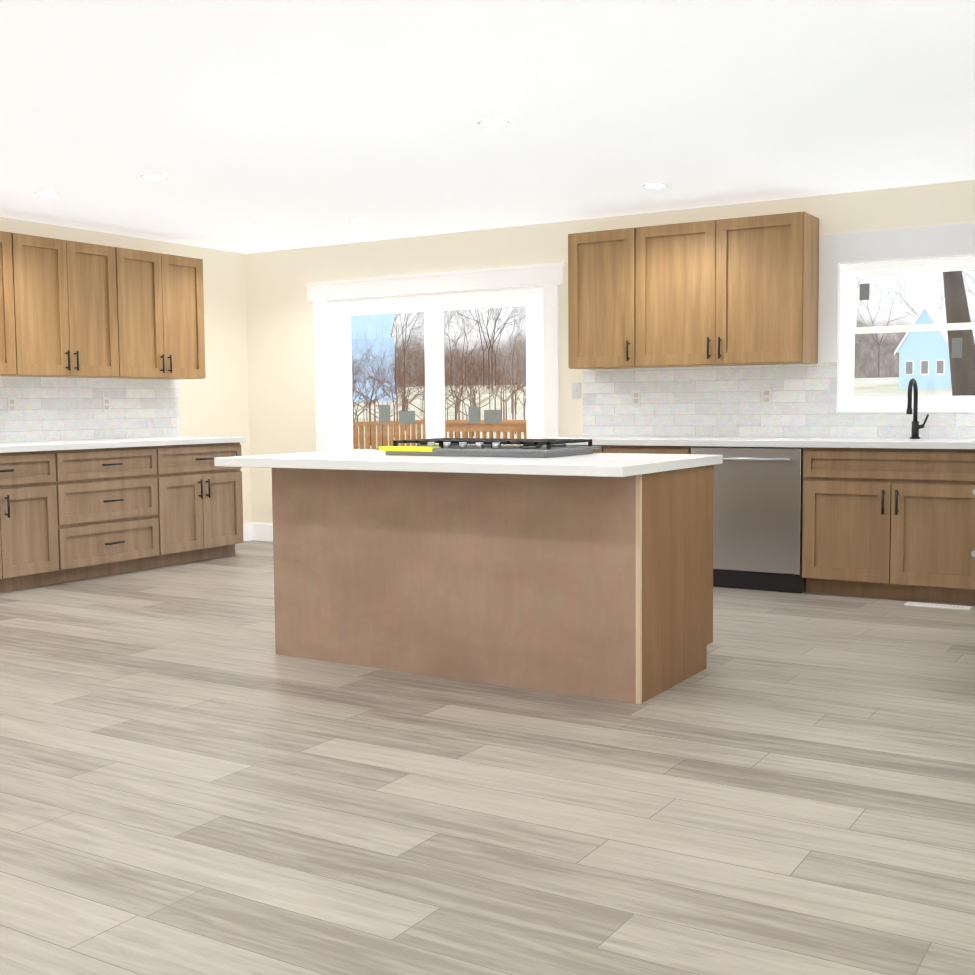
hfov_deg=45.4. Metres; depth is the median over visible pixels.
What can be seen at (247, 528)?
baseboard
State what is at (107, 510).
base cabinet
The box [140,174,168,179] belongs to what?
recessed light
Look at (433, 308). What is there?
sliding glass door
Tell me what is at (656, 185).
recessed light
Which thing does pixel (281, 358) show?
wall
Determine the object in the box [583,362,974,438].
tile backsplash
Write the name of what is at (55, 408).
tile backsplash
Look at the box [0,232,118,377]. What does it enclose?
upper cabinet
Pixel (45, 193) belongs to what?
recessed light
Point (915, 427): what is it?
faucet
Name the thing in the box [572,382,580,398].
light switch
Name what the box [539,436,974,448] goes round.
countertop
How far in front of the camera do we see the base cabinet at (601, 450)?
7.60 m
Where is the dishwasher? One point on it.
(758, 519)
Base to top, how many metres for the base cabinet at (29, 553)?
0.875 m
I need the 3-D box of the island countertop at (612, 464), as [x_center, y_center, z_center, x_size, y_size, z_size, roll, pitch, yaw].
[-0.104,-0.119,5.164,2.015,0.040,1.030,2,5,32]
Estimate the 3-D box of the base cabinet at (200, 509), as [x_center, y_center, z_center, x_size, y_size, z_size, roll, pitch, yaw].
[-2.379,0.106,8.777,0.729,0.875,0.849,2,5,32]
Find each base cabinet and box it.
[0,451,58,591]
[51,446,158,583]
[151,442,243,567]
[566,445,603,452]
[604,445,691,453]
[802,448,974,604]
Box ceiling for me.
[0,0,974,253]
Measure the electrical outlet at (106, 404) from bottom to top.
0.116 m
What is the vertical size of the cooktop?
0.065 m
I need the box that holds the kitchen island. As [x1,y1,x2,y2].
[272,465,713,703]
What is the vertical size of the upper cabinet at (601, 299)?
0.910 m
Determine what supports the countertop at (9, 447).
on the base cabinet at (107, 510)
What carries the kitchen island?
on the floor
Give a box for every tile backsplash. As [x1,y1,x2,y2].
[0,376,180,442]
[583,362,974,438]
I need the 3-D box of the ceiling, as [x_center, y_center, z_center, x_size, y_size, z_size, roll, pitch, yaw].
[-1.396,-1.632,4.098,7.500,0.100,9.500,2,5,32]
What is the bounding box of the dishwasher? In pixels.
[691,446,805,592]
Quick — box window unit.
[818,222,974,411]
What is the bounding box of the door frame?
[306,263,564,451]
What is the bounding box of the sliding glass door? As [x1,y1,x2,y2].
[330,288,543,450]
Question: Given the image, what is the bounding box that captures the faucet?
[906,378,928,438]
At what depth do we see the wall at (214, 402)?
9.63 m
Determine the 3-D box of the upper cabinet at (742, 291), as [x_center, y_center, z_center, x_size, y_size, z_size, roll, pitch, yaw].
[1.524,-1.246,7.510,1.108,0.910,0.389,2,5,32]
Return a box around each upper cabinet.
[0,231,16,374]
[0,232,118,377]
[101,247,205,379]
[568,228,648,369]
[636,212,818,367]
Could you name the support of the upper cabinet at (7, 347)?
attached to the wall at (214, 402)
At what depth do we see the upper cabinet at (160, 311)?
8.63 m
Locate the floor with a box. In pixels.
[0,540,974,974]
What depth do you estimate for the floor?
3.37 m
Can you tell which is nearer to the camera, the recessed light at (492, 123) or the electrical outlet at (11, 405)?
the recessed light at (492, 123)
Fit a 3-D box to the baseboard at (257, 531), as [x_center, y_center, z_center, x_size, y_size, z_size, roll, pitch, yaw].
[-1.709,0.391,9.848,0.715,0.145,0.016,2,5,32]
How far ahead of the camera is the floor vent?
6.48 m
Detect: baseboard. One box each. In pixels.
[243,523,251,540]
[252,523,272,541]
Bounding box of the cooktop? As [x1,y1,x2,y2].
[377,438,601,457]
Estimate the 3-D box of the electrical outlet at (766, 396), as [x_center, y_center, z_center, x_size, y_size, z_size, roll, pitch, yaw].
[1.818,-0.592,7.593,0.070,0.116,0.008,2,5,32]
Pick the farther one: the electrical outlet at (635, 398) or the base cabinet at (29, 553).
the electrical outlet at (635, 398)
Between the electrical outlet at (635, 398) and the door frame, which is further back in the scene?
the door frame
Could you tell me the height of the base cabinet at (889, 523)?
0.875 m
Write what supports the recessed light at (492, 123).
in the ceiling
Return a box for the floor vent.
[904,601,972,609]
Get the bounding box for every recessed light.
[34,191,60,195]
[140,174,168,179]
[477,119,509,127]
[642,183,667,188]
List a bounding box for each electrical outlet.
[7,397,16,413]
[103,397,110,411]
[631,390,640,406]
[761,388,771,405]
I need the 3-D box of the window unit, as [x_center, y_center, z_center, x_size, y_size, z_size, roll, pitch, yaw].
[2.662,-1.020,7.122,1.240,1.115,0.132,2,5,32]
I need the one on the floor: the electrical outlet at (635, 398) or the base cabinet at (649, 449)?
the base cabinet at (649, 449)
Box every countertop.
[0,436,246,452]
[214,449,722,476]
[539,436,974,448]
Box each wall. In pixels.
[0,217,250,523]
[245,180,974,523]
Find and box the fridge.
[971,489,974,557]

